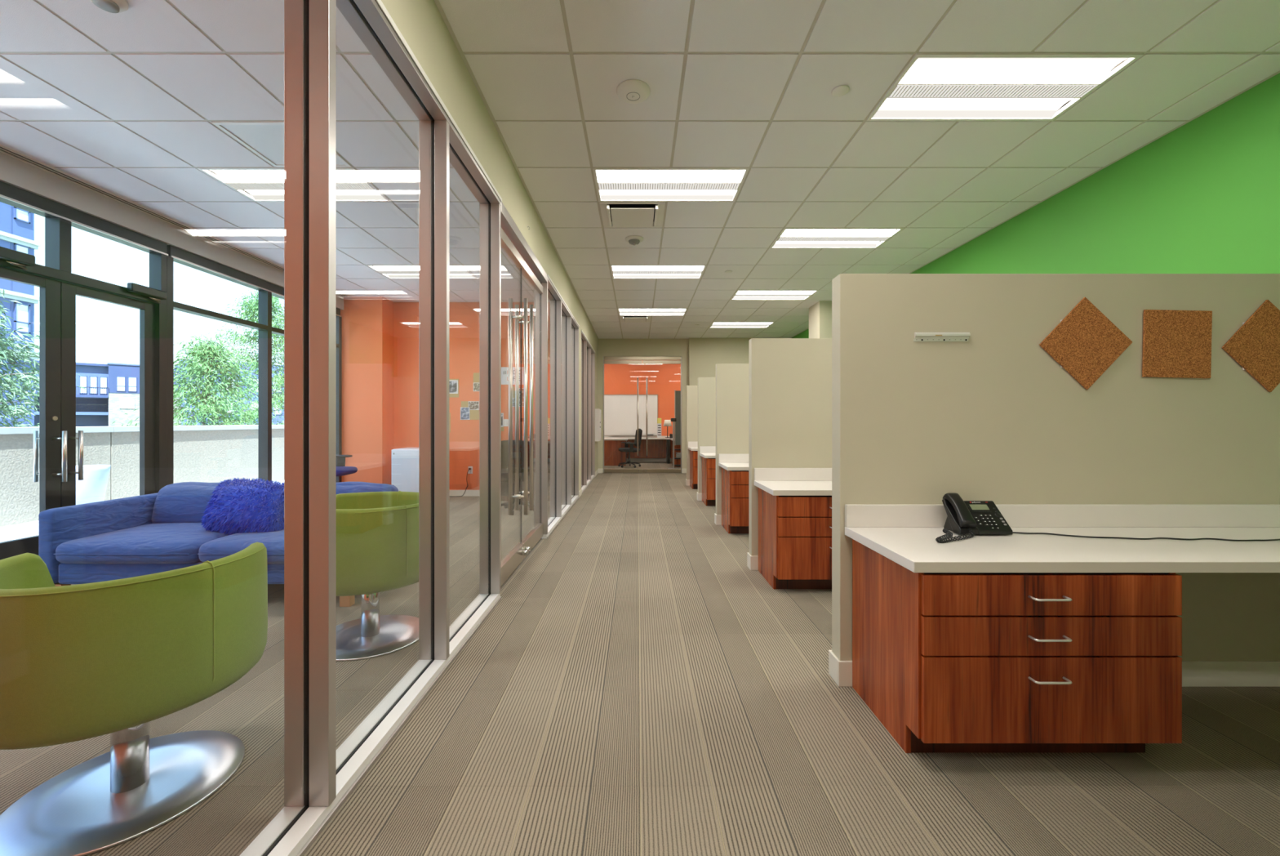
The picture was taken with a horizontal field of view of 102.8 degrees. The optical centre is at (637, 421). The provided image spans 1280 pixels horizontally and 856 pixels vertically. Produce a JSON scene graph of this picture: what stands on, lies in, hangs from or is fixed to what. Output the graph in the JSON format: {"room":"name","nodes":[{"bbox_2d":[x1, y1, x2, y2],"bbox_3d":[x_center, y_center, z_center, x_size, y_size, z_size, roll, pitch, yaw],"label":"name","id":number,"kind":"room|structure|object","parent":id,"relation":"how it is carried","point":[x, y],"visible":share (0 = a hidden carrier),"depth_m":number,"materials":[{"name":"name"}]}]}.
{"room":"open-plan office","nodes":[
{"label":"open-plan office","id":0,"kind":"room"},
{"bbox_2d":[0,151,343,309],"bbox_3d":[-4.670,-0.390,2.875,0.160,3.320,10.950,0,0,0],"label":"beam","id":1,"kind":"structure","parent":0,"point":[15,172],"depth_m":4.56,"materials":[{"name":"grey paint"}]},
{"bbox_2d":[0,181,168,559],"bbox_3d":[-4.678,-0.261,4.141,0.254,2.962,1.742,0,0,0],"label":"door","id":2,"kind":"structure","parent":1,"relation":"attached to","point":[55,441],"depth_m":4.16,"materials":[{"name":"brown metal"}]},
{"bbox_2d":[167,244,342,484],"bbox_3d":[-4.674,-0.261,6.487,0.132,2.962,2.955,0,0,0],"label":"window","id":3,"kind":"structure","parent":1,"relation":"attached to","point":[266,290],"depth_m":6.31,"materials":[{"name":"brown metal"}]},
{"bbox_2d":[394,302,550,489],"bbox_3d":[-2.900,-0.415,8.425,3.640,3.270,0.150,0,0,0],"label":"wall","id":4,"kind":"structure","parent":0,"point":[464,317],"depth_m":8.35,"materials":[{"name":"orange paint"}]},
{"bbox_2d":[448,378,458,397],"bbox_3d":[-3.075,-0.544,8.347,0.299,0.303,0.006,0,0,0],"label":"board","id":5,"kind":"object","parent":4,"relation":"attached to","point":[451,395],"visible":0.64,"depth_m":8.34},
{"bbox_2d":[448,379,457,393],"bbox_3d":[-3.073,-0.564,8.342,0.268,0.219,0.002,0,0,0],"label":"print","id":6,"kind":"object","parent":5,"relation":"attached to","point":[453,384],"visible":0.64,"depth_m":8.34,"materials":[{"name":"white paper"}]},
{"bbox_2d":[448,489,479,495],"bbox_3d":[-2.850,1.170,8.154,3.540,0.100,0.392,0,0,0],"label":"baseboard","id":7,"kind":"structure","parent":4,"relation":"attached to","point":[451,492],"depth_m":8.34,"materials":[{"name":"beige"}]},
{"bbox_2d":[461,400,479,419],"bbox_3d":[-2.741,-0.178,8.347,0.296,0.303,0.006,0,0,0],"label":"board","id":8,"kind":"object","parent":4,"relation":"attached to","point":[473,414],"visible":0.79,"depth_m":8.34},
{"bbox_2d":[460,407,469,419],"bbox_3d":[-2.823,-0.129,8.341,0.153,0.205,0.002,0,0,0],"label":"print","id":9,"kind":"object","parent":8,"relation":"attached to","point":[464,411],"visible":1,"depth_m":8.34,"materials":[{"name":"white paper"}]},
{"bbox_2d":[468,400,479,409],"bbox_3d":[-2.682,-0.259,8.342,0.177,0.143,0.002,0,0,0],"label":"print","id":10,"kind":"object","parent":8,"relation":"attached to","point":[473,405],"visible":1,"depth_m":8.34,"materials":[{"name":"white paper"}]},
{"bbox_2d":[501,366,524,384],"bbox_3d":[-2.065,-0.745,8.348,0.410,0.286,0.004,0,0,0],"label":"poster","id":11,"kind":"object","parent":4,"relation":"attached to","point":[504,370],"visible":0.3,"depth_m":8.35,"materials":[{"name":"white paper"}]},
{"bbox_2d":[381,0,597,490],"bbox_3d":[-1.012,-0.415,4.725,0.135,3.270,14.650,0,0,0],"label":"wall","id":12,"kind":"structure","parent":0,"point":[420,23],"depth_m":3.00,"materials":[{"name":"beige paint"}]},
{"bbox_2d":[239,0,502,855],"bbox_3d":[-1.008,-0.157,2.045,0.145,2.754,2.948,0,0,0],"label":"window frame","id":13,"kind":"structure","parent":12,"relation":"in","point":[319,777],"depth_m":1.58,"materials":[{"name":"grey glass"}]},
{"bbox_2d":[501,202,547,585],"bbox_3d":[-1.010,-0.166,4.418,0.162,2.712,1.797,0,0,0],"label":"door","id":14,"kind":"structure","parent":12,"relation":"in","point":[513,242],"depth_m":4.31,"materials":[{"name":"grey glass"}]},
{"bbox_2d":[533,274,579,537],"bbox_3d":[-1.008,-0.157,6.744,0.145,2.754,2.856,0,0,0],"label":"window frame","id":15,"kind":"structure","parent":12,"relation":"in","point":[564,327],"depth_m":6.28,"materials":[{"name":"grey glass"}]},
{"bbox_2d":[581,328,595,493],"bbox_3d":[-1.008,-0.157,9.865,0.145,2.754,2.714,0,0,0],"label":"window","id":16,"kind":"structure","parent":12,"relation":"in","point":[588,353],"depth_m":10.20,"materials":[{"name":"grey glass"}]},
{"bbox_2d":[595,408,600,440],"bbox_3d":[-0.887,0.080,11.470,0.116,0.720,0.420,0,0,0],"label":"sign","id":17,"kind":"object","parent":12,"relation":"attached to","point":[597,411],"visible":1,"depth_m":11.26,"materials":[{"name":"white"}]},
{"bbox_2d":[0,0,1279,338],"bbox_3d":[-0.450,-2.200,6.550,8.900,0.501,18.900,0,0,0],"label":"ceiling","id":18,"kind":"structure","parent":0,"point":[125,104],"depth_m":3.25,"materials":[{"name":"beige tile"}]},
{"bbox_2d":[89,0,128,13],"bbox_3d":[-2.440,-1.925,2.340,0.150,0.050,0.150,0,0,0],"label":"smoke detector","id":19,"kind":"object","parent":18,"relation":"attached to","point":[109,6],"visible":1,"depth_m":2.35,"materials":[{"name":"white"}]},
{"bbox_2d":[0,144,349,297],"bbox_3d":[-4.540,-1.946,4.275,0.100,0.016,7.350,0,0,0],"label":"ceiling vent","id":20,"kind":"object","parent":18,"relation":"in","point":[3,149],"visible":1,"depth_m":4.52,"materials":[{"name":"white"}]},
{"bbox_2d":[196,167,284,201],"bbox_3d":[-3.054,-1.992,4.213,0.676,0.096,0.596,0,0,0],"label":"ceiling light","id":21,"kind":"object","parent":18,"relation":"attached to","point":[267,184],"depth_m":4.15,"materials":[{"name":"white"}]},
{"bbox_2d":[224,181,374,190],"bbox_3d":[-2.792,-1.951,4.230,1.164,0.014,0.132,0,0,0],"label":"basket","id":22,"kind":"object","parent":21,"relation":"on","point":[236,185],"depth_m":4.22,"materials":[{"name":"white"}]},
{"bbox_2d":[211,121,351,167],"bbox_3d":[-2.488,-1.958,3.620,0.586,0.024,0.586,0,0,0],"label":"ceiling vent","id":23,"kind":"object","parent":18,"relation":"in","point":[265,140],"visible":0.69,"depth_m":3.52,"materials":[{"name":"white"}]},
{"bbox_2d":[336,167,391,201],"bbox_3d":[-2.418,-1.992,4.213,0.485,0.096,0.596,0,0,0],"label":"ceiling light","id":24,"kind":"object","parent":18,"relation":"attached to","point":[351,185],"depth_m":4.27,"materials":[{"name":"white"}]},
{"bbox_2d":[365,264,418,278],"bbox_3d":[-3.060,-1.992,6.637,0.662,0.096,0.579,0,0,0],"label":"ceiling light","id":25,"kind":"object","parent":18,"relation":"attached to","point":[411,271],"depth_m":6.60,"materials":[{"name":"white"}]},
{"bbox_2d":[377,270,469,273],"bbox_3d":[-2.792,-1.951,6.668,1.164,0.014,0.132,0,0,0],"label":"basket","id":26,"kind":"object","parent":25,"relation":"on","point":[379,271],"depth_m":6.63,"materials":[{"name":"white"}]},
{"bbox_2d":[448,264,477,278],"bbox_3d":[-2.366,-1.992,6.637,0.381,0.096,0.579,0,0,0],"label":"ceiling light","id":27,"kind":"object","parent":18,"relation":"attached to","point":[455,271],"depth_m":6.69,"materials":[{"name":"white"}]},
{"bbox_2d":[599,201,665,227],"bbox_3d":[-0.049,-1.959,4.840,0.590,0.102,0.590,0,0,0],"label":"ceiling vent","id":28,"kind":"object","parent":18,"relation":"in","point":[622,214],"visible":0.94,"depth_m":4.78,"materials":[{"name":"white"}]},
{"bbox_2d":[616,79,649,103],"bbox_3d":[-0.027,-1.931,3.010,0.200,0.038,0.200,0,0,0],"label":"smoke detector","id":29,"kind":"object","parent":18,"relation":"attached to","point":[632,91],"visible":1,"depth_m":2.97,"materials":[{"name":"white"}]},
{"bbox_2d":[625,235,643,244],"bbox_3d":[-0.038,-1.916,5.450,0.196,0.068,0.196,0,0,0],"label":"smoke detector","id":30,"kind":"object","parent":18,"relation":"attached to","point":[632,239],"visible":1,"depth_m":5.40,"materials":[{"name":"white"}]},
{"bbox_2d":[619,315,651,322],"bbox_3d":[-0.049,-1.959,9.716,0.590,0.102,0.590,0,0,0],"label":"ceiling vent","id":31,"kind":"object","parent":18,"relation":"in","point":[623,318],"visible":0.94,"depth_m":9.73,"materials":[{"name":"white"}]},
{"bbox_2d":[617,307,687,315],"bbox_3d":[0.256,-1.992,9.107,1.211,0.096,0.602,0,0,0],"label":"ceiling light","id":32,"kind":"object","parent":18,"relation":"attached to","point":[622,311],"visible":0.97,"depth_m":9.04,"materials":[{"name":"white"}]},
{"bbox_2d":[619,311,684,312],"bbox_3d":[0.256,-1.951,9.107,1.164,0.014,0.132,0,0,0],"label":"diffuser","id":33,"kind":"object","parent":32,"relation":"on","point":[620,311],"depth_m":9.08,"materials":[{"name":"white"}]},
{"bbox_2d":[609,264,706,278],"bbox_3d":[0.256,-1.992,6.668,1.211,0.096,0.602,0,0,0],"label":"ceiling light","id":34,"kind":"object","parent":18,"relation":"attached to","point":[618,271],"visible":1,"depth_m":6.63,"materials":[{"name":"white"}]},
{"bbox_2d":[612,270,702,273],"bbox_3d":[0.256,-1.951,6.668,1.164,0.014,0.132,0,0,0],"label":"diffuser","id":35,"kind":"object","parent":34,"relation":"on","point":[613,271],"depth_m":6.65,"materials":[{"name":"white"}]},
{"bbox_2d":[592,167,749,201],"bbox_3d":[0.256,-1.992,4.230,1.211,0.096,0.602,0,0,0],"label":"ceiling light","id":36,"kind":"object","parent":18,"relation":"attached to","point":[612,184],"visible":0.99,"depth_m":4.18,"materials":[{"name":"white plastic"}]},
{"bbox_2d":[597,181,740,190],"bbox_3d":[0.256,-1.951,4.230,1.164,0.014,0.132,0,0,0],"label":"diffuser","id":37,"kind":"object","parent":36,"relation":"on","point":[602,185],"depth_m":4.22,"materials":[{"name":"white"}]},
{"bbox_2d":[709,321,774,327],"bbox_3d":[2.084,-1.992,10.326,1.211,0.096,0.602,0,0,0],"label":"ceiling light","id":38,"kind":"object","parent":18,"relation":"attached to","point":[715,324],"visible":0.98,"depth_m":10.27,"materials":[{"name":"white"}]},
{"bbox_2d":[711,324,770,325],"bbox_3d":[2.084,-1.951,10.326,1.164,0.014,0.132,0,0,0],"label":"basket","id":39,"kind":"object","parent":38,"relation":"on","point":[712,324],"depth_m":10.31,"materials":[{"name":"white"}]},
{"bbox_2d":[730,289,818,299],"bbox_3d":[2.084,-1.992,7.888,1.211,0.096,0.602,0,0,0],"label":"ceiling light","id":40,"kind":"object","parent":18,"relation":"attached to","point":[740,294],"visible":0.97,"depth_m":7.82,"materials":[{"name":"white"}]},
{"bbox_2d":[734,293,811,296],"bbox_3d":[2.084,-1.951,7.888,1.164,0.014,0.132,0,0,0],"label":"diffuser","id":41,"kind":"object","parent":40,"relation":"on","point":[735,295],"depth_m":7.88,"materials":[{"name":"white"}]},
{"bbox_2d":[768,227,904,248],"bbox_3d":[2.084,-1.992,5.449,1.211,0.096,0.602,0,0,0],"label":"ceiling light","id":42,"kind":"object","parent":18,"relation":"attached to","point":[788,237],"visible":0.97,"depth_m":5.42,"materials":[{"name":"white"}]},
{"bbox_2d":[777,235,890,240],"bbox_3d":[2.084,-1.951,5.449,1.164,0.014,0.132,0,0,0],"label":"diffuser","id":43,"kind":"object","parent":42,"relation":"on","point":[780,237],"depth_m":5.42,"materials":[{"name":"white"}]},
{"bbox_2d":[831,84,849,97],"bbox_3d":[1.194,-1.948,3.010,0.100,0.012,0.100,0,0,0],"label":"sprinkler cover","id":44,"kind":"object","parent":18,"relation":"attached to","point":[840,91],"visible":1,"depth_m":3.00,"materials":[{"name":"white"}]},
{"bbox_2d":[866,53,1143,120],"bbox_3d":[2.084,-1.992,3.011,1.211,0.096,0.602,0,0,0],"label":"ceiling light","id":45,"kind":"object","parent":18,"relation":"attached to","point":[932,86],"visible":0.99,"depth_m":2.96,"materials":[{"name":"white plastic"}]},
{"bbox_2d":[887,82,1099,98],"bbox_3d":[2.084,-1.951,3.011,1.164,0.014,0.132,0,0,0],"label":"diffuser","id":46,"kind":"object","parent":45,"relation":"on","point":[900,90],"depth_m":3.00,"materials":[{"name":"white metal"}]},
{"bbox_2d":[0,462,1279,855],"bbox_3d":[-0.450,1.345,6.550,8.900,0.250,18.900,0,0,0],"label":"floor","id":47,"kind":"structure","parent":0,"point":[632,686],"depth_m":1.91,"materials":[{"name":"carpet"}]},
{"bbox_2d":[0,542,267,855],"bbox_3d":[-1.685,0.828,1.679,0.741,0.783,0.698,0,0,-13],"label":"tub chair","id":48,"kind":"object","parent":47,"relation":"on","point":[115,657],"visible":1,"depth_m":1.51,"materials":[{"name":"green fabric"}]},
{"bbox_2d":[38,481,399,606],"bbox_3d":[-2.880,0.851,3.776,2.108,0.737,0.968,0,0,0],"label":"sofa","id":49,"kind":"object","parent":47,"relation":"on","point":[162,531],"visible":0.39,"depth_m":3.37,"materials":[{"name":"blue fabric"}]},
{"bbox_2d":[55,522,231,563],"bbox_3d":[-3.346,0.862,3.675,0.936,0.184,0.754,0,0,0],"label":"seat cushion","id":50,"kind":"object","parent":49,"relation":"on","point":[120,542],"depth_m":3.34,"materials":[{"name":"blue fabric"}]},
{"bbox_2d":[151,481,218,523],"bbox_3d":[-3.346,0.676,4.085,0.945,0.386,0.298,0,0,0],"label":"cushion","id":51,"kind":"object","parent":49,"relation":"on","point":[184,502],"depth_m":3.96,"materials":[{"name":"blue fabric"}]},
{"bbox_2d":[198,528,284,563],"bbox_3d":[-2.413,0.862,3.675,0.936,0.184,0.754,0,0,0],"label":"seat cushion","id":52,"kind":"object","parent":49,"relation":"on","point":[225,545],"depth_m":3.33,"materials":[{"name":"blue fabric"}]},
{"bbox_2d":[200,477,284,535],"bbox_3d":[-2.803,0.639,3.716,0.646,0.455,0.367,0,0,4],"label":"cushion","id":53,"kind":"object","parent":49,"relation":"on","point":[236,505],"visible":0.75,"depth_m":3.61,"materials":[{"name":"blue fur"}]},
{"bbox_2d":[336,481,399,493],"bbox_3d":[-2.413,0.676,4.085,0.945,0.386,0.298,0,0,0],"label":"cushion","id":54,"kind":"object","parent":49,"relation":"on","point":[341,486],"depth_m":4.03,"materials":[{"name":"blue fabric"}]},
{"bbox_2d":[336,454,357,475],"bbox_3d":[-4.114,0.696,6.798,0.591,1.048,0.630,0,0,-5],"label":"office chair","id":55,"kind":"object","parent":47,"relation":"on","point":[341,469],"visible":0.26,"depth_m":6.91,"materials":[{"name":"fabric"}]},
{"bbox_2d":[340,296,394,484],"bbox_3d":[-4.355,-0.415,8.160,0.730,3.270,0.380,0,0,0],"label":"wall pier","id":56,"kind":"object","parent":47,"relation":"on","point":[367,322],"visible":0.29,"depth_m":7.97,"materials":[{"name":"orange paint"}]},
{"bbox_2d":[336,490,418,661],"bbox_3d":[-1.498,0.828,2.905,0.698,0.783,0.741,0,0,-27],"label":"tub chair","id":57,"kind":"object","parent":47,"relation":"on","point":[377,532],"visible":0.67,"depth_m":2.66,"materials":[{"name":"green fabric"}]},
{"bbox_2d":[391,447,418,492],"bbox_3d":[-3.450,0.820,7.998,0.560,0.800,0.563,0,0,0],"label":"mini fridge","id":58,"kind":"object","parent":47,"relation":"on","point":[405,460],"visible":0.3,"depth_m":7.72,"materials":[{"name":"white metal"}]},
{"bbox_2d":[501,440,533,515],"bbox_3d":[-1.659,0.731,6.926,0.619,0.978,0.591,0,0,-5],"label":"office chair","id":59,"kind":"object","parent":47,"relation":"on","point":[504,443],"visible":0.27,"depth_m":6.67,"materials":[{"name":"black plastic"}]},
{"bbox_2d":[501,453,550,500],"bbox_3d":[-1.695,0.865,8.055,1.170,0.710,0.530,0,0,0],"label":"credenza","id":60,"kind":"object","parent":47,"relation":"on","point":[504,485],"visible":0.02,"depth_m":7.79,"materials":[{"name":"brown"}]},
{"bbox_2d":[617,428,642,467],"bbox_3d":[-0.206,0.706,13.706,0.591,1.028,0.630,0,0,-15],"label":"office chair","id":61,"kind":"object","parent":47,"relation":"on","point":[626,448],"visible":0.83,"depth_m":13.56,"materials":[{"name":"black plastic"}]},
{"bbox_2d":[604,435,680,466],"bbox_3d":[-0.150,0.828,14.494,4.100,0.785,1.788,0,0,0],"label":"office desk","id":62,"kind":"object","parent":47,"relation":"on","point":[656,446],"visible":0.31,"depth_m":14.75,"materials":[{"name":"brown laminate"}]},
{"bbox_2d":[657,417,661,437],"bbox_3d":[0.633,0.190,15.020,0.122,0.580,0.102,0,0,0],"label":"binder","id":63,"kind":"object","parent":62,"relation":"on","point":[659,420],"visible":0.99,"depth_m":14.97,"materials":[{"name":"white paper"}]},
{"bbox_2d":[668,389,680,468],"bbox_3d":[1.269,0.210,12.850,0.980,2.020,0.500,0,0,0],"label":"bookcase","id":64,"kind":"object","parent":47,"relation":"on","point":[676,420],"visible":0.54,"depth_m":13.00,"materials":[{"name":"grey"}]},
{"bbox_2d":[685,385,697,485],"bbox_3d":[2.258,0.269,9.762,2.670,1.903,0.124,0,0,0],"label":"wall","id":65,"kind":"structure","parent":47,"relation":"on","point":[691,390],"depth_m":9.71,"materials":[{"name":"paint"}]},
{"bbox_2d":[689,449,697,488],"bbox_3d":[1.439,0.873,9.393,0.906,0.694,0.613,0,0,0],"label":"base cabinet","id":66,"kind":"object","parent":47,"relation":"on","point":[693,454],"visible":0.17,"depth_m":9.13,"materials":[{"name":"brown wood"}]},
{"bbox_2d":[688,441,697,450],"bbox_3d":[2.272,0.741,9.413,2.635,0.718,0.594,0,0,0],"label":"countertop","id":67,"kind":"structure","parent":66,"relation":"on","point":[692,446],"depth_m":9.69,"materials":[{"name":"white laminate"}]},
{"bbox_2d":[697,377,715,500],"bbox_3d":[2.258,0.269,7.924,2.670,1.903,0.124,0,0,0],"label":"wall","id":68,"kind":"structure","parent":47,"relation":"on","point":[706,385],"depth_m":7.88,"materials":[{"name":"paint"}]},
{"bbox_2d":[700,445,715,453],"bbox_3d":[2.273,0.433,7.862,2.633,0.102,0.020,0,0,0],"label":"backsplash","id":69,"kind":"structure","parent":68,"relation":"attached to","point":[704,449],"depth_m":7.85,"materials":[{"name":"white laminate"}]},
{"bbox_2d":[702,456,715,505],"bbox_3d":[1.439,0.873,7.554,0.906,0.694,0.613,0,0,0],"label":"base cabinet","id":70,"kind":"object","parent":47,"relation":"on","point":[708,464],"visible":0.26,"depth_m":7.29,"materials":[{"name":"brown wood"}]},
{"bbox_2d":[699,445,715,457],"bbox_3d":[2.272,0.741,7.575,2.635,0.718,0.594,0,0,0],"label":"countertop","id":71,"kind":"structure","parent":70,"relation":"on","point":[706,451],"depth_m":7.85,"materials":[{"name":"white laminate"}]},
{"bbox_2d":[714,363,748,524],"bbox_3d":[2.258,0.269,6.086,2.670,1.903,0.124,0,0,0],"label":"wall","id":72,"kind":"structure","parent":47,"relation":"on","point":[731,379],"depth_m":6.04,"materials":[{"name":"paint"}]},
{"bbox_2d":[719,453,748,462],"bbox_3d":[2.273,0.433,6.024,2.633,0.102,0.020,0,0,0],"label":"backsplash","id":73,"kind":"structure","parent":72,"relation":"attached to","point":[722,457],"depth_m":6.01,"materials":[{"name":"white laminate"}]},
{"bbox_2d":[721,466,748,533],"bbox_3d":[1.439,0.873,5.716,0.906,0.694,0.613,0,0,0],"label":"base cabinet","id":74,"kind":"object","parent":47,"relation":"on","point":[735,483],"visible":0.19,"depth_m":5.45,"materials":[{"name":"brown wood"}]},
{"bbox_2d":[718,453,748,470],"bbox_3d":[2.272,0.741,5.737,2.635,0.718,0.594,0,0,0],"label":"countertop","id":75,"kind":"structure","parent":74,"relation":"on","point":[727,461],"depth_m":6.01,"materials":[{"name":"stone"}]},
{"bbox_2d":[746,337,831,569],"bbox_3d":[2.258,0.269,4.248,2.670,1.903,0.124,0,0,0],"label":"wall","id":76,"kind":"structure","parent":47,"relation":"on","point":[790,379],"depth_m":4.20,"materials":[{"name":"paint"}]},
{"bbox_2d":[755,467,831,479],"bbox_3d":[2.273,0.433,4.186,2.633,0.102,0.020,0,0,0],"label":"backsplash","id":77,"kind":"structure","parent":76,"relation":"attached to","point":[761,473],"depth_m":4.18,"materials":[{"name":"stone"}]},
{"bbox_2d":[758,487,831,588],"bbox_3d":[1.439,0.873,3.878,0.906,0.694,0.613,0,0,0],"label":"base cabinet","id":78,"kind":"object","parent":47,"relation":"on","point":[795,531],"visible":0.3,"depth_m":3.61,"materials":[{"name":"brown wood"}]},
{"bbox_2d":[754,467,831,495],"bbox_3d":[2.272,0.741,3.899,2.635,0.718,0.594,0,0,0],"label":"countertop","id":79,"kind":"structure","parent":78,"relation":"on","point":[775,481],"depth_m":4.13,"materials":[{"name":"stone"}]},
{"bbox_2d":[808,300,831,337],"bbox_3d":[3.267,-0.375,8.520,0.653,3.190,0.520,0,0,0],"label":"column","id":80,"kind":"structure","parent":47,"relation":"on","point":[820,313],"depth_m":8.26,"materials":[{"name":"paint"}]},
{"bbox_2d":[852,538,1182,752],"bbox_3d":[1.439,0.873,2.041,0.906,0.694,0.613,0,0,0],"label":"base cabinet","id":81,"kind":"object","parent":47,"relation":"on","point":[945,661],"visible":0.9,"depth_m":1.77,"materials":[{"name":"brown wood"}]},
{"bbox_2d":[844,503,1279,572],"bbox_3d":[2.272,0.741,2.061,2.635,0.718,0.594,0,0,0],"label":"countertop","id":82,"kind":"structure","parent":81,"relation":"on","point":[905,534],"depth_m":2.14,"materials":[{"name":"white laminate"}]},
{"bbox_2d":[935,493,1279,542],"bbox_3d":[2.145,0.402,2.193,1.910,0.167,0.282,0,0,-1],"label":"desk phone","id":83,"kind":"object","parent":82,"relation":"on","point":[968,517],"visible":1,"depth_m":2.19,"materials":[{"name":"black plastic"}]},
{"bbox_2d":[828,273,1279,686],"bbox_3d":[2.258,0.269,2.410,2.670,1.903,0.124,0,0,0],"label":"wall","id":84,"kind":"structure","parent":47,"relation":"on","point":[993,415],"depth_m":2.36,"materials":[{"name":"paint"}]},
{"bbox_2d":[913,332,970,341],"bbox_3d":[1.401,-0.390,2.352,0.253,0.041,0.017,0,0,0],"label":"rail","id":85,"kind":"object","parent":84,"relation":"attached to","point":[918,336],"visible":1,"depth_m":2.35,"materials":[{"name":"silver metal"}]},
{"bbox_2d":[845,503,1279,526],"bbox_3d":[2.273,0.433,2.348,2.633,0.102,0.020,0,0,0],"label":"backsplash","id":86,"kind":"structure","parent":84,"relation":"attached to","point":[857,514],"depth_m":2.34,"materials":[{"name":"white laminate"}]},
{"bbox_2d":[1039,297,1132,389],"bbox_3d":[2.064,-0.359,2.353,0.425,0.425,0.013,0,0,0],"label":"cork board","id":87,"kind":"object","parent":84,"relation":"attached to","point":[1086,343],"depth_m":2.35,"materials":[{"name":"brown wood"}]},
{"bbox_2d":[1142,309,1212,377],"bbox_3d":[2.484,-0.356,2.353,0.316,0.316,0.013,0,0,0],"label":"cork board","id":88,"kind":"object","parent":84,"relation":"attached to","point":[1176,343],"depth_m":2.35,"materials":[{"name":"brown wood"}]},
{"bbox_2d":[1222,299,1279,391],"bbox_3d":[2.906,-0.348,2.353,0.425,0.425,0.013,0,0,0],"label":"cork board","id":89,"kind":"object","parent":84,"relation":"attached to","point":[1255,345],"depth_m":2.35,"materials":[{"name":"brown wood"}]},
{"bbox_2d":[604,364,680,457],"bbox_3d":[-0.150,-0.415,15.475,5.100,3.270,0.150,0,0,0],"label":"wall","id":90,"kind":"structure","parent":0,"point":[663,380],"depth_m":15.40,"materials":[{"name":"orange paint"}]},
{"bbox_2d":[604,394,657,435],"bbox_3d":[-0.296,-0.189,15.355,1.800,1.241,0.090,0,0,0],"label":"whiteboard","id":91,"kind":"object","parent":90,"relation":"attached to","point":[620,410],"visible":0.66,"depth_m":15.38,"materials":[{"name":"white"}]},
{"bbox_2d":[608,434,656,435],"bbox_3d":[-0.156,0.411,15.341,1.440,0.040,0.062,0,0,0],"label":"tray","id":92,"kind":"object","parent":91,"relation":"on","point":[609,434],"depth_m":15.32,"materials":[{"name":"black plastic"}]},
{"bbox_2d":[604,435,669,437],"bbox_3d":[-0.150,0.458,15.379,4.100,0.045,0.018,0,0,0],"label":"backsplash","id":93,"kind":"structure","parent":90,"relation":"attached to","point":[604,436],"depth_m":15.37,"materials":[{"name":"white laminate"}]},
{"bbox_2d":[626,457,671,462],"bbox_3d":[-0.150,1.165,15.394,5.100,0.110,0.012,0,0,0],"label":"baseboard","id":94,"kind":"structure","parent":90,"relation":"attached to","point":[632,460],"depth_m":15.39,"materials":[{"name":"beige"}]},
{"bbox_2d":[597,337,779,468],"bbox_3d":[1.256,-0.415,12.060,4.673,3.270,0.260,0,0,0],"label":"wall","id":95,"kind":"structure","parent":0,"point":[700,356],"depth_m":12.05,"materials":[{"name":"beige paint"}]},
{"bbox_2d":[603,355,681,472],"bbox_3d":[0.110,-0.158,12.110,1.850,2.755,0.173,0,0,0],"label":"door","id":96,"kind":"structure","parent":95,"relation":"in","point":[606,360],"depth_m":12.08,"materials":[{"name":"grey glass"}]},
{"bbox_2d":[791,73,1279,337],"bbox_3d":[3.693,-0.390,4.675,0.200,3.320,14.950,0,0,0],"label":"wall","id":97,"kind":"structure","parent":0,"point":[1202,197],"depth_m":3.44,"materials":[{"name":"green paint"}]},
{"label":"outside","id":98,"kind":"structure","parent":0,"visible":0},
{"bbox_2d":[0,480,284,542],"bbox_3d":[-6.250,1.355,9.000,3.000,0.230,26.000,0,0,0],"label":"terrace","id":99,"kind":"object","parent":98,"point":[18,531],"depth_m":5.76,"materials":[{"name":"concrete"}]},
{"bbox_2d":[75,464,111,504],"bbox_3d":[-6.950,0.900,6.360,0.536,0.680,0.536,0,0,0],"label":"planter","id":100,"kind":"object","parent":99,"relation":"on","point":[92,488],"visible":0.38,"depth_m":6.30,"materials":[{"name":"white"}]},
{"bbox_2d":[0,424,284,526],"bbox_3d":[-7.612,0.745,10.270,0.315,1.350,23.996,0,0,0],"label":"parapet","id":101,"kind":"object","parent":99,"relation":"on","point":[201,453],"visible":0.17,"depth_m":7.50,"materials":[{"name":"concrete"}]},
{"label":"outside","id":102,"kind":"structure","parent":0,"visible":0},
{"bbox_3d":[-83.950,5.770,50.000,152.100,0.100,220.000,0,0,0],"label":"ground","id":103,"kind":"structure","parent":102,"visible":0},
{"bbox_2d":[0,201,41,426],"bbox_3d":[-42.890,-10.280,22.310,14.220,32.000,16.620,0,0,0],"label":"building","id":104,"kind":"structure","parent":103,"relation":"on","point":[16,224],"depth_m":29.64,"materials":[{"name":"blue"}]},
{"bbox_2d":[0,288,87,426],"bbox_3d":[-11.938,1.599,8.880,2.666,8.252,3.298,0,0,26],"label":"willow tree","id":105,"kind":"object","parent":103,"relation":"on","point":[14,389],"visible":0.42,"depth_m":9.35,"materials":[{"name":"green plant"}]},
{"bbox_2d":[34,358,284,426],"bbox_3d":[-71.299,-1.730,79.306,33.000,14.900,12.680,0,0,-45],"label":"apartment building","id":106,"kind":"structure","parent":103,"relation":"on","point":[113,391],"depth_m":70.72,"materials":[{"name":"stone"}]},
{"bbox_2d":[111,333,284,426],"bbox_3d":[-12.348,1.530,14.694,4.012,8.392,3.773,0,0,-37],"label":"young tree","id":107,"kind":"object","parent":103,"relation":"on","point":[201,363],"visible":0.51,"depth_m":14.73,"materials":[{"name":"green plant"}]},
{"bbox_2d":[187,288,284,425],"bbox_3d":[-14.472,0.152,19.937,5.189,11.146,5.096,0,0,18],"label":"cypress tree","id":108,"kind":"object","parent":103,"relation":"on","point":[252,304],"visible":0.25,"depth_m":19.62,"materials":[{"name":"green plant"}]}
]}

